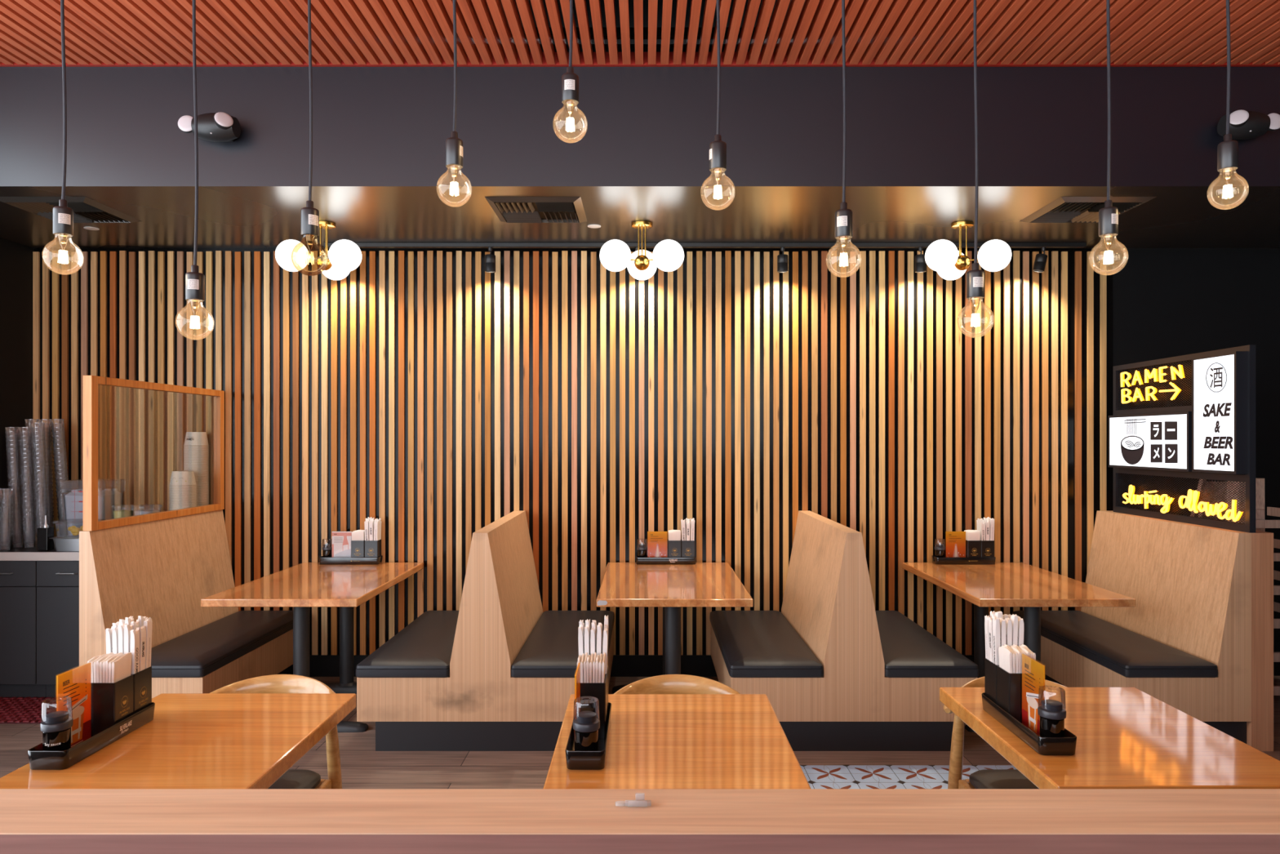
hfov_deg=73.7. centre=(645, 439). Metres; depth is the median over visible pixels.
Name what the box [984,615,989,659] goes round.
chopstick sleeve
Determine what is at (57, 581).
base cabinet
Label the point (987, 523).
chopstick sleeve
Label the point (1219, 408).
print
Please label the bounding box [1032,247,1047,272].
track spotlight
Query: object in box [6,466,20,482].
plastic cup
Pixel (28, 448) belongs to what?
plastic cup
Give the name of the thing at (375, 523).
chopstick sleeve
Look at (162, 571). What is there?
booth
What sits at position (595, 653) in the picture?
paper napkin
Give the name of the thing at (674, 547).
box
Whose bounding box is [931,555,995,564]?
tray
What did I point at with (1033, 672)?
menu card
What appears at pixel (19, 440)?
plastic cup
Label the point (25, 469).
plastic cup
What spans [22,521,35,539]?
plastic cup
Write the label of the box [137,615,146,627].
chopstick sleeve
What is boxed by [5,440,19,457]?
plastic cup
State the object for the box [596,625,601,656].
chopstick sleeve
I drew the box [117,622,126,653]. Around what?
chopstick sleeve
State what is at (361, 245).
track
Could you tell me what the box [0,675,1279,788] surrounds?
floor
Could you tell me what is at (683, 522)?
chopstick sleeve
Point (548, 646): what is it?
seat cushion
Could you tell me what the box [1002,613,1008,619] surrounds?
chopstick sleeve
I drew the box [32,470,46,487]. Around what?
plastic cup
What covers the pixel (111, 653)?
paper napkin
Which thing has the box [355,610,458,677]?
seat cushion
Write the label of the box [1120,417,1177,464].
print
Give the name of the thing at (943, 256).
globe ceiling light
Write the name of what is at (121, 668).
paper napkin
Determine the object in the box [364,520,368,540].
chopstick sleeve
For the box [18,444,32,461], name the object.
plastic cup
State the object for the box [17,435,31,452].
plastic cup
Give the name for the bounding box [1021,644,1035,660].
paper napkin
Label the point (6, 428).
plastic cup
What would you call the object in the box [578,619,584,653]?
chopstick sleeve
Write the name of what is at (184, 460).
bowl
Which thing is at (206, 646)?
seat cushion
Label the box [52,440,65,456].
plastic cup
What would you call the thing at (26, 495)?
plastic cup
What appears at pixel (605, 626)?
chopstick sleeve
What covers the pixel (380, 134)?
ceiling
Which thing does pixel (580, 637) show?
chopstick sleeve
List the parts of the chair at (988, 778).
leg, seat frame, seat, rail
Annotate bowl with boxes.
[168,471,196,485]
[168,484,196,487]
[168,486,196,488]
[168,488,196,490]
[168,489,196,492]
[168,491,196,493]
[168,493,196,495]
[168,494,196,497]
[168,496,196,498]
[168,497,196,500]
[168,499,196,502]
[168,501,196,503]
[168,502,196,505]
[168,503,196,506]
[168,505,195,508]
[183,431,208,445]
[183,445,208,447]
[183,447,208,448]
[183,448,208,450]
[183,450,208,452]
[183,452,208,453]
[183,453,208,455]
[183,454,208,456]
[183,456,208,457]
[183,457,208,459]
[183,459,208,461]
[183,461,208,462]
[183,462,208,464]
[183,464,208,466]
[183,465,208,467]
[183,466,208,469]
[183,468,208,471]
[184,470,208,471]
[193,471,208,473]
[194,473,208,475]
[194,475,208,476]
[195,475,208,478]
[195,477,208,479]
[195,479,208,481]
[195,484,208,485]
[195,485,208,487]
[195,502,208,504]
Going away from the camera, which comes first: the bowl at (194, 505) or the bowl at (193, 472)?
the bowl at (194, 505)
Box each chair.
[210,674,342,788]
[613,674,740,693]
[942,676,1066,788]
[1190,478,1279,595]
[1198,508,1279,628]
[1273,569,1279,662]
[1273,601,1279,695]
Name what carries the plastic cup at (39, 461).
on the plastic cup at (39, 465)
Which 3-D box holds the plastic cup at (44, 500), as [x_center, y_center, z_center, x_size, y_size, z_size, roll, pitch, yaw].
[-3.639,0.413,5.140,0.070,0.103,0.070,0,0,9]
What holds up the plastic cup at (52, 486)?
on the plastic cup at (47, 490)
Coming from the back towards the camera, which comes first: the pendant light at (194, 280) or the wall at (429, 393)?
the wall at (429, 393)
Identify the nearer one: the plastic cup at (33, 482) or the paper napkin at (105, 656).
the paper napkin at (105, 656)
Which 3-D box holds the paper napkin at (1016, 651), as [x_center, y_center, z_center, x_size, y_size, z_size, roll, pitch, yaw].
[1.020,0.674,2.362,0.008,0.202,0.076,0,0,0]
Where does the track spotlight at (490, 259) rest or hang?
attached to the track
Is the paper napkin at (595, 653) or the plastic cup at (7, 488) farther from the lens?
the plastic cup at (7, 488)
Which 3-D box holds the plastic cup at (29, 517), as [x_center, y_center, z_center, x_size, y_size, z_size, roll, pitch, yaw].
[-3.711,0.517,5.135,0.070,0.103,0.070,0,0,-9]
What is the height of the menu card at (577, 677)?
0.203 m
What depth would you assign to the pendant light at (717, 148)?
2.33 m
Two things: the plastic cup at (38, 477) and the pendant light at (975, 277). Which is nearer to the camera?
the pendant light at (975, 277)
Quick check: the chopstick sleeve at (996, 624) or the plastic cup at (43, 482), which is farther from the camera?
the plastic cup at (43, 482)
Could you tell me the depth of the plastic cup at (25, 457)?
5.29 m
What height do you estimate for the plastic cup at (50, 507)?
0.100 m
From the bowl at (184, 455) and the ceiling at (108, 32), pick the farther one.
the bowl at (184, 455)
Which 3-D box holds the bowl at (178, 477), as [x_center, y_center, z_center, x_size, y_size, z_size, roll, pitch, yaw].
[-2.852,0.235,5.262,0.151,0.087,0.151,0,0,0]
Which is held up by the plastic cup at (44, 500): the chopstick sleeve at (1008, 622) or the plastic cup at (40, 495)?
the plastic cup at (40, 495)
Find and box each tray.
[27,702,155,769]
[319,555,382,564]
[565,702,611,769]
[635,555,696,564]
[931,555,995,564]
[981,692,1076,755]
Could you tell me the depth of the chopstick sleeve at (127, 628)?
2.31 m
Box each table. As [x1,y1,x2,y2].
[0,693,355,788]
[200,562,423,732]
[542,693,810,788]
[596,562,753,693]
[902,562,1135,732]
[939,687,1279,788]
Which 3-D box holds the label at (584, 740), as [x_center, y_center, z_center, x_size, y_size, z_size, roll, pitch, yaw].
[-0.143,0.739,2.066,0.057,0.082,0.057,0,0,0]
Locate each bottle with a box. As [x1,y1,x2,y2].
[40,696,73,751]
[321,538,332,557]
[573,696,599,751]
[636,538,647,557]
[934,538,945,557]
[1037,685,1066,737]
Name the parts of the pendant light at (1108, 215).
stem, cord, bulb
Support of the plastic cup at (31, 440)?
on the plastic cup at (36, 444)
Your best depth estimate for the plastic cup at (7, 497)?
5.04 m
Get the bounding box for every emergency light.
[177,111,240,142]
[1217,109,1279,139]
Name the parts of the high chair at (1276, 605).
rail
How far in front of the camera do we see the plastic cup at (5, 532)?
5.05 m
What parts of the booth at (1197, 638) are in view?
backrest, panel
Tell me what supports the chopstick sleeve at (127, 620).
in the box at (143, 678)
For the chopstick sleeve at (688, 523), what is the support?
in the box at (687, 546)
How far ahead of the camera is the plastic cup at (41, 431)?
5.16 m
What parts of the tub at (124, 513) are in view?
lid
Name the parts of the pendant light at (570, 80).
bulb, stem, cord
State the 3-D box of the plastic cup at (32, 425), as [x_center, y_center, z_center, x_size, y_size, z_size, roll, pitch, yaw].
[-3.661,-0.054,5.140,0.070,0.103,0.070,0,0,9]
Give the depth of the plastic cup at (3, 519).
5.05 m
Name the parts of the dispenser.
spout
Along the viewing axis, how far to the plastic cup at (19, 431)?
5.15 m
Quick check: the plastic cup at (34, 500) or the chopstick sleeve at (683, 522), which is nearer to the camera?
the plastic cup at (34, 500)
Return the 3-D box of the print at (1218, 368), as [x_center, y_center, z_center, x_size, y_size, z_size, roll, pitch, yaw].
[2.905,-0.318,4.344,0.001,0.152,0.160,0,0,0]
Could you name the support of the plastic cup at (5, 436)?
in the plastic cup at (6, 440)
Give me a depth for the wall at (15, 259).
5.35 m
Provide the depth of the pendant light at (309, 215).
2.33 m
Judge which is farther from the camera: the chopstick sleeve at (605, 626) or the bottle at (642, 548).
the bottle at (642, 548)
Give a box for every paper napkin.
[87,655,99,663]
[90,653,107,682]
[93,652,113,682]
[96,655,109,682]
[99,653,116,682]
[102,652,122,682]
[105,655,118,682]
[108,653,125,682]
[111,652,131,682]
[351,530,364,540]
[577,654,582,666]
[580,653,585,682]
[583,652,587,682]
[586,654,591,682]
[589,653,594,682]
[592,652,596,682]
[595,654,599,682]
[598,653,603,682]
[601,652,605,682]
[668,530,680,540]
[968,530,980,540]
[998,646,1012,673]
[1001,645,1015,673]
[1004,644,1017,673]
[1009,646,1021,673]
[1010,645,1022,673]
[1013,644,1026,655]
[1018,645,1032,658]
[1018,646,1030,657]
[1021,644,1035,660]
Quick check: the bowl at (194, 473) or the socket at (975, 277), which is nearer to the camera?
the socket at (975, 277)
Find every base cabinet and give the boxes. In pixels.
[0,560,45,697]
[36,560,79,697]
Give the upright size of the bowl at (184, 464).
0.087 m
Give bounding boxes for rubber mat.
[0,696,56,724]
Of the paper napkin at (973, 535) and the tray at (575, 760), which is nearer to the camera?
the tray at (575, 760)
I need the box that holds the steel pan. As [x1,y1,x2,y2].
[48,536,79,551]
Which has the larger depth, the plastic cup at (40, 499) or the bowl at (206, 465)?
the bowl at (206, 465)
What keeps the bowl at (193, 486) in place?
on the bowl at (193, 488)
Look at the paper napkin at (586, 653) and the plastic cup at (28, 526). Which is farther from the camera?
the plastic cup at (28, 526)
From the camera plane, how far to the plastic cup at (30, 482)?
5.28 m
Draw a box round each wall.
[0,237,34,545]
[32,248,1279,675]
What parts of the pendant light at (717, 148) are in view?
bulb, stem, cord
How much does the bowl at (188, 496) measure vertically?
0.087 m
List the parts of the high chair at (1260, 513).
backrest, leg, rail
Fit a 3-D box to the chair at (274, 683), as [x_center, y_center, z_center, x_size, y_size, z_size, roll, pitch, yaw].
[-1.238,1.164,2.658,0.543,0.726,0.533,0,0,0]
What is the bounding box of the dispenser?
[37,515,53,551]
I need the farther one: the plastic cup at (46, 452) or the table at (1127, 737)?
the plastic cup at (46, 452)
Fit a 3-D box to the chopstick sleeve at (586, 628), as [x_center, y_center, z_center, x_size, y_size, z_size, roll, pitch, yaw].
[-0.159,0.641,2.329,0.013,0.268,0.025,-1,1,0]
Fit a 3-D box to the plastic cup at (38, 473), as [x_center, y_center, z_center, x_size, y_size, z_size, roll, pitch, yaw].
[-3.791,0.259,5.280,0.071,0.100,0.071,-1,0,0]
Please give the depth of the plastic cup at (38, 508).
5.15 m
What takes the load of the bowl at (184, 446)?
on the bowl at (184, 447)
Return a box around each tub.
[59,479,126,535]
[111,504,133,518]
[131,504,162,515]
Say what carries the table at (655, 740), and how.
on the floor
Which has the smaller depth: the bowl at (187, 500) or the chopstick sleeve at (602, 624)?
the chopstick sleeve at (602, 624)
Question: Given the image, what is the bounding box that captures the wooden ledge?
[0,788,1279,853]
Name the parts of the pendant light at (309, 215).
bulb, cord, stem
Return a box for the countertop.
[0,540,79,560]
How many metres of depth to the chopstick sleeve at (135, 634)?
2.32 m
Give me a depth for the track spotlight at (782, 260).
5.34 m
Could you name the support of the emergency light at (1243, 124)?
attached to the ceiling at (380, 134)
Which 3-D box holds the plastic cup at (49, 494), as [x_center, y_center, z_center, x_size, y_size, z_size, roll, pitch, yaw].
[-3.707,0.388,5.285,0.071,0.100,0.071,-1,0,0]
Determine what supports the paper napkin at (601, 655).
in the box at (588, 690)
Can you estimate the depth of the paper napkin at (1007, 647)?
2.33 m
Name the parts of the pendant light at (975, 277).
cord, bulb, stem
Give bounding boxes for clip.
[615,792,651,806]
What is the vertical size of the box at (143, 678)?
0.145 m
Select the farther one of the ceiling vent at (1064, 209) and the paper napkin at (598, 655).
the ceiling vent at (1064, 209)
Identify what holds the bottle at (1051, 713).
in the tray at (1066, 745)
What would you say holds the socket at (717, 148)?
attached to the pendant light at (717, 148)
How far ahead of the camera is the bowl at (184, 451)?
5.36 m
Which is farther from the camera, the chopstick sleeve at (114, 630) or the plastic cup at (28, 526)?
the plastic cup at (28, 526)
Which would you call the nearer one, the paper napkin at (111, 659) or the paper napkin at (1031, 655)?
the paper napkin at (111, 659)
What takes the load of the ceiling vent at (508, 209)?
in the ceiling at (380, 134)
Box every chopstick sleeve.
[105,626,114,653]
[111,626,118,653]
[112,621,119,627]
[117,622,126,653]
[119,619,124,625]
[124,617,133,625]
[124,624,133,653]
[129,627,139,674]
[130,619,139,630]
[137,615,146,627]
[138,625,146,671]
[143,617,151,668]
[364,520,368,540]
[368,520,373,540]
[369,517,373,540]
[373,520,377,540]
[374,518,379,540]
[377,518,381,539]
[577,624,583,655]
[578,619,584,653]
[584,624,589,655]
[585,620,590,654]
[590,627,595,655]
[591,620,596,653]
[591,622,595,652]
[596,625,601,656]
[601,624,602,653]
[602,627,607,673]
[604,614,608,659]
[604,624,608,671]
[681,519,685,540]
[686,521,689,540]
[690,520,694,540]
[979,519,984,540]
[980,521,985,540]
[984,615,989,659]
[985,520,989,540]
[988,617,993,662]
[989,518,994,540]
[990,610,995,617]
[992,615,999,665]
[994,611,1001,618]
[999,617,1005,646]
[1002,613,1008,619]
[1004,617,1012,646]
[1010,614,1017,645]
[1017,616,1023,646]
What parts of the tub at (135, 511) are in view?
lid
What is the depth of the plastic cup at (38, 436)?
5.30 m
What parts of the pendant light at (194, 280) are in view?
stem, bulb, cord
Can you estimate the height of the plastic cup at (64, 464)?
0.104 m
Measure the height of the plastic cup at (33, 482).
0.103 m
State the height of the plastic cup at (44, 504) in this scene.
0.103 m
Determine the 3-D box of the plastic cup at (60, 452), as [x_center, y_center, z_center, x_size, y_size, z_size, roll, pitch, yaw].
[-3.631,0.127,5.290,0.070,0.104,0.070,0,0,9]
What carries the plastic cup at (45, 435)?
on the plastic cup at (31, 440)
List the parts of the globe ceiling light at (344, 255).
globe, rod, rod, rod, globe, globe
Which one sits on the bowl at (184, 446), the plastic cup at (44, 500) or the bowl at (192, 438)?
the bowl at (192, 438)
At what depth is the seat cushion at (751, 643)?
4.51 m
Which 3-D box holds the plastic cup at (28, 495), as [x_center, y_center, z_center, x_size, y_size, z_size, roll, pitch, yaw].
[-3.716,0.388,5.135,0.070,0.103,0.070,0,0,-9]
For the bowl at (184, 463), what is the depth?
5.36 m
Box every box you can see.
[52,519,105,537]
[91,674,133,736]
[133,666,151,713]
[351,540,364,557]
[364,539,381,557]
[580,674,607,738]
[604,666,608,722]
[667,538,681,557]
[680,538,694,557]
[965,539,981,557]
[981,540,994,557]
[984,657,996,703]
[996,665,1022,723]
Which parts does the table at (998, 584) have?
post, post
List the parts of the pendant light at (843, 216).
bulb, stem, cord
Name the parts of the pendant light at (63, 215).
bulb, stem, cord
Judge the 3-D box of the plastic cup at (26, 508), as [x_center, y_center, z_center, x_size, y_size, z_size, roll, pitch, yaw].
[-3.713,0.466,5.135,0.070,0.103,0.070,0,0,-9]
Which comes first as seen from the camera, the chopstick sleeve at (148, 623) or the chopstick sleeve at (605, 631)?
the chopstick sleeve at (605, 631)
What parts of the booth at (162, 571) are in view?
backrest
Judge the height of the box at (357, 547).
0.145 m
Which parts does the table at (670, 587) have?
post, post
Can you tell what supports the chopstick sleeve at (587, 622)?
in the box at (607, 666)
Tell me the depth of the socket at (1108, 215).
2.31 m
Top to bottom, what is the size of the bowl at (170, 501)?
0.087 m
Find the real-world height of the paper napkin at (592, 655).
0.202 m
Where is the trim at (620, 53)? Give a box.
[0,51,1279,66]
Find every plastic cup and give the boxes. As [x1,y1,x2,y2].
[0,488,13,506]
[0,492,13,510]
[0,497,13,515]
[0,501,13,519]
[0,506,13,523]
[0,510,13,528]
[0,514,13,532]
[0,519,13,537]
[0,523,13,541]
[0,528,13,546]
[0,532,13,550]
[4,426,18,444]
[4,435,18,452]
[5,431,18,448]
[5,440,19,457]
[5,444,19,461]
[5,448,19,465]
[5,453,19,470]
[6,457,20,474]
[6,461,20,478]
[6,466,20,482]
[6,470,20,487]
[6,474,20,491]
[7,478,21,495]
[7,483,21,500]
[7,488,21,504]
[8,525,22,543]
[11,529,22,547]
[17,426,31,444]
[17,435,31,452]
[18,431,31,448]
[18,440,31,457]
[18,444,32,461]
[18,448,32,465]
[18,453,32,470]
[18,457,32,474]
[19,461,33,478]
[19,466,33,482]
[19,470,33,487]
[19,474,33,491]
[19,478,34,495]
[20,482,34,500]
[20,488,34,504]
[20,491,34,508]
[20,495,35,513]
[21,499,35,517]
[21,504,35,521]
[21,508,35,526]
[21,512,35,530]
[21,517,35,534]
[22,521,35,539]
[22,525,35,543]
[22,529,36,547]
[24,418,38,435]
[24,427,38,443]
[24,435,38,452]
[24,440,38,456]
[25,422,38,439]
[25,432,38,448]
[25,444,38,460]
[25,448,38,464]
[25,452,39,469]
[25,457,39,473]
[25,461,39,477]
[25,469,39,485]
[25,477,39,494]
[25,481,39,498]
[26,473,39,489]
[26,485,39,502]
[26,494,39,511]
[30,422,44,439]
[30,426,44,444]
[31,431,44,448]
[31,435,45,452]
[31,440,45,457]
[31,444,45,461]
[31,448,45,465]
[31,452,46,469]
[31,457,46,474]
[31,461,46,478]
[32,465,46,482]
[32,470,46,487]
[32,474,47,491]
[32,478,47,495]
[33,482,47,500]
[33,487,47,504]
[33,491,48,508]
[33,495,48,513]
[34,499,48,517]
[34,504,48,521]
[34,508,48,525]
[37,418,51,435]
[38,422,51,439]
[38,426,51,444]
[38,432,51,448]
[38,435,51,452]
[38,440,52,456]
[38,444,52,460]
[38,448,52,464]
[38,452,52,469]
[38,456,53,473]
[39,461,52,477]
[39,465,52,481]
[39,469,53,485]
[39,473,53,489]
[39,481,53,498]
[39,485,53,502]
[39,489,53,506]
[40,493,53,511]
[40,498,53,515]
[40,502,53,519]
[40,506,53,524]
[50,418,64,435]
[50,422,64,439]
[50,426,65,444]
[51,431,65,448]
[51,435,65,452]
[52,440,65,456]
[52,444,66,460]
[53,448,66,464]
[53,452,66,468]
[53,456,66,473]
[53,460,66,477]
[53,464,67,481]
[54,472,68,489]
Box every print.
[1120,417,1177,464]
[1203,402,1233,465]
[1205,362,1226,392]
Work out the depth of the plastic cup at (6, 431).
5.15 m
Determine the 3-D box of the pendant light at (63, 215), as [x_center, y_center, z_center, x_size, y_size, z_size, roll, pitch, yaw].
[-1.590,-1.139,2.330,0.094,1.373,0.094,0,0,-6]
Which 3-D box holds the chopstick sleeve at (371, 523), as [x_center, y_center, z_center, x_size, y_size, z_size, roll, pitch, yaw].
[-1.732,0.642,5.394,0.025,0.264,0.013,0,1,0]
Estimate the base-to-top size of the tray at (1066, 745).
0.046 m
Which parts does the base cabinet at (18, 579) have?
handle, drawer, door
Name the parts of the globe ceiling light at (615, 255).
globe, rod, rod, globe, rod, globe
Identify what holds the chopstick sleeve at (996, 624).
in the box at (990, 668)
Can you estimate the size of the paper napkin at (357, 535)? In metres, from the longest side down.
0.202 x 0.076 x 0.008 m
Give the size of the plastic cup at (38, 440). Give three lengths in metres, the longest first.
0.100 x 0.071 x 0.071 m
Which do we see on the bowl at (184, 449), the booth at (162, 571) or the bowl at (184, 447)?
the bowl at (184, 447)
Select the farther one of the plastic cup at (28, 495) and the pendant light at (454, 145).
the plastic cup at (28, 495)
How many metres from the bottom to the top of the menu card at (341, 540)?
0.203 m
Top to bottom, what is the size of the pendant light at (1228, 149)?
1.194 m
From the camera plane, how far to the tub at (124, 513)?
5.09 m
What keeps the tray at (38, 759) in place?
on the table at (192, 740)
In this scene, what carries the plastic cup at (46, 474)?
on the plastic cup at (39, 478)
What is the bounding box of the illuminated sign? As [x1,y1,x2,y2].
[1108,344,1255,533]
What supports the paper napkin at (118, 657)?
in the box at (112, 703)
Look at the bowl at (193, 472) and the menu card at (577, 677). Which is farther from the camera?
the bowl at (193, 472)
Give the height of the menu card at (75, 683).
0.203 m
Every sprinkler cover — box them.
[83,226,99,230]
[587,224,600,228]
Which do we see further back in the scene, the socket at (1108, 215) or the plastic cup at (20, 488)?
the plastic cup at (20, 488)
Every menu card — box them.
[56,662,91,747]
[331,531,351,557]
[574,662,580,719]
[647,531,666,557]
[946,531,965,557]
[1022,653,1044,735]
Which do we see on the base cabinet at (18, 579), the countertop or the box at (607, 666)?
the countertop
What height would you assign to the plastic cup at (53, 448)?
0.104 m
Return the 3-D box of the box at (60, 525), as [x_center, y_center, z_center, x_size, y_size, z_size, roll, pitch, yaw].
[-3.335,0.520,5.028,0.235,0.098,0.150,0,0,0]
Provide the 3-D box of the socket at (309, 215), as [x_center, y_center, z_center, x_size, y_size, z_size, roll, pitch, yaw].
[-0.916,-0.605,2.330,0.047,0.094,0.047,0,0,0]
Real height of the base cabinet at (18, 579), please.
0.826 m
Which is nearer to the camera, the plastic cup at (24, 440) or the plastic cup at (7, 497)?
the plastic cup at (7, 497)
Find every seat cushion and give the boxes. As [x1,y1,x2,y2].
[151,610,293,677]
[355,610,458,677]
[511,610,614,677]
[709,610,823,677]
[875,610,978,677]
[1011,610,1217,677]
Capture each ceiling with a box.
[0,0,1279,64]
[0,44,1279,248]
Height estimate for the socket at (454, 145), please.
0.094 m
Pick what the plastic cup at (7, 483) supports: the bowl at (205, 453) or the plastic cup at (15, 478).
the plastic cup at (15, 478)
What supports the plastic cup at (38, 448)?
on the plastic cup at (46, 452)
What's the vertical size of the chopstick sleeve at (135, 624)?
0.277 m
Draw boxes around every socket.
[53,199,73,236]
[185,265,204,301]
[300,200,319,237]
[445,131,462,168]
[561,66,578,105]
[709,134,726,172]
[835,202,852,239]
[966,262,984,299]
[1098,200,1118,237]
[1217,133,1238,172]
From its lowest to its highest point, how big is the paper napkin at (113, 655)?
0.202 m
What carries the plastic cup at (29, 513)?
on the plastic cup at (29, 517)
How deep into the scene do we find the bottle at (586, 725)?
2.04 m
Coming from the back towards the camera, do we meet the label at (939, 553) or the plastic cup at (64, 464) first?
the label at (939, 553)
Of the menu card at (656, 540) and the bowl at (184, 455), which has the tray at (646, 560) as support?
the menu card at (656, 540)
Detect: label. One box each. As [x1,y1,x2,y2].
[42,727,71,751]
[574,729,598,751]
[637,550,646,557]
[935,550,944,557]
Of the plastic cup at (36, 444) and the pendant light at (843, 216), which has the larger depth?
the plastic cup at (36, 444)
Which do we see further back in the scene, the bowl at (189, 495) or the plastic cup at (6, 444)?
the bowl at (189, 495)
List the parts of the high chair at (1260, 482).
leg, backrest, leg, leg, rail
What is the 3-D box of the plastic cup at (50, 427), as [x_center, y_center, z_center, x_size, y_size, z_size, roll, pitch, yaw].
[-3.718,-0.028,5.285,0.071,0.100,0.071,-1,0,0]
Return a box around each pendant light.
[41,0,84,275]
[175,0,214,339]
[291,0,328,275]
[436,0,471,206]
[552,0,587,142]
[700,0,735,209]
[826,0,861,277]
[956,0,994,337]
[1088,0,1128,275]
[1206,0,1248,209]
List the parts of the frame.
post, rail, rail, post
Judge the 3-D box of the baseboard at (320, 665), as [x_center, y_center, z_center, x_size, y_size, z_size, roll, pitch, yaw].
[-0.465,1.456,5.506,6.970,0.137,0.016,0,0,0]
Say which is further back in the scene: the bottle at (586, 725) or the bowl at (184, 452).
the bowl at (184, 452)
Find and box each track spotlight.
[484,247,495,272]
[777,247,787,272]
[915,247,926,272]
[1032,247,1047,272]
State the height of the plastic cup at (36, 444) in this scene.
0.103 m
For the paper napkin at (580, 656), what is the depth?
2.25 m
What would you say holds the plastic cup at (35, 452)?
on the plastic cup at (28, 448)
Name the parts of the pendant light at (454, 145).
bulb, stem, cord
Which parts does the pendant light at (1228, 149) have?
bulb, stem, cord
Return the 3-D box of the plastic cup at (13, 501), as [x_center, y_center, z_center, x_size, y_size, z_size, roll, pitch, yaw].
[-3.770,0.414,5.030,0.071,0.100,0.071,1,0,0]
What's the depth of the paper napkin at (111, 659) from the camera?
2.23 m
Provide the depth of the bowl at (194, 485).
5.20 m
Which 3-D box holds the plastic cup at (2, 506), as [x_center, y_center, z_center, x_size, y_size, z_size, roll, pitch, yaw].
[-3.770,0.440,5.030,0.071,0.100,0.071,1,0,0]
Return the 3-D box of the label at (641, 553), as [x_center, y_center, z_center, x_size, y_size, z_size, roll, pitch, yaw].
[-0.020,0.739,5.425,0.057,0.082,0.057,0,0,0]
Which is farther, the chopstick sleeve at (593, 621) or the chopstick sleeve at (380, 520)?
the chopstick sleeve at (380, 520)
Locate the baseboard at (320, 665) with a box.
[309,654,973,676]
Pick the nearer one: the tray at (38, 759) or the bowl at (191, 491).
the tray at (38, 759)
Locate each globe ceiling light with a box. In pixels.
[275,220,361,279]
[600,220,684,279]
[924,220,1011,279]
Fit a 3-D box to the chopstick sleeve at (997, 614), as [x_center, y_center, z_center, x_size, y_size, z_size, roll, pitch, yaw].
[1.013,0.632,2.448,0.013,0.284,0.025,-1,0,0]
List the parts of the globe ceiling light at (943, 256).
globe, globe, rod, rod, rod, globe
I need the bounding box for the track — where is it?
[323,242,1086,248]
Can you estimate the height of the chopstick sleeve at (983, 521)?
0.273 m
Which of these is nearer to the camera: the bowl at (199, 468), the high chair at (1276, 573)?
the high chair at (1276, 573)
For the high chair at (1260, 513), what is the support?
on the high chair at (1276, 573)
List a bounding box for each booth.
[79,509,293,697]
[355,511,614,751]
[709,511,978,751]
[1011,511,1273,751]
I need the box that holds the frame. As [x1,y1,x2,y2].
[83,375,224,530]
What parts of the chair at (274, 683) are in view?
rail, seat, seat frame, leg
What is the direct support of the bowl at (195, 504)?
on the bowl at (194, 505)
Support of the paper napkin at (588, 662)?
in the box at (588, 690)
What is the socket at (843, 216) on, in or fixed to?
attached to the pendant light at (843, 216)
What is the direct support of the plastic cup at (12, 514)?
on the plastic cup at (3, 519)
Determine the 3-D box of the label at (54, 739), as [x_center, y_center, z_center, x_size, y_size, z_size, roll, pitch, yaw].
[-1.425,0.739,2.066,0.057,0.082,0.057,0,0,0]
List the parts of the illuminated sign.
lit panel, panel, panel, lit panel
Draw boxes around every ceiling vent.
[0,196,141,222]
[484,196,586,222]
[1019,196,1155,222]
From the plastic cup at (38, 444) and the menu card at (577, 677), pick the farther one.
the plastic cup at (38, 444)
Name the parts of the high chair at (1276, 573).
rail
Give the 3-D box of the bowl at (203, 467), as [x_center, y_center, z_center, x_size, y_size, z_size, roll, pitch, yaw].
[-2.849,0.139,5.415,0.145,0.087,0.145,0,0,0]
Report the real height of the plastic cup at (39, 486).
0.100 m
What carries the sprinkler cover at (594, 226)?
attached to the ceiling at (380, 134)
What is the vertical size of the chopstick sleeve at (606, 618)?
0.286 m
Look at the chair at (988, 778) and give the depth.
2.78 m
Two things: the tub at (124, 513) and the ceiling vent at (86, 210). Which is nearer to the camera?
the ceiling vent at (86, 210)
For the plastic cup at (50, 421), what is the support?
on the plastic cup at (50, 427)
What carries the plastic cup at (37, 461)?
on the plastic cup at (42, 465)
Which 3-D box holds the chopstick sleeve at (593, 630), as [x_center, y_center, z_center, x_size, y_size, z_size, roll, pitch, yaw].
[-0.143,0.644,2.328,0.013,0.262,0.025,0,1,0]
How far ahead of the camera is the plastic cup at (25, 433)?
5.28 m
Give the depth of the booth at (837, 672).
4.18 m
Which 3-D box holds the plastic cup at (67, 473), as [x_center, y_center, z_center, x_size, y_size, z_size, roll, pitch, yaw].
[-3.621,0.257,5.290,0.070,0.104,0.070,0,0,9]
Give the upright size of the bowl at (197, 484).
0.087 m
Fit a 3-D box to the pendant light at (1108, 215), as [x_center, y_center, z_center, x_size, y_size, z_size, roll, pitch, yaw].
[1.264,-1.138,2.330,0.094,1.374,0.094,0,0,-6]
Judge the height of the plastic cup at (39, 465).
0.100 m

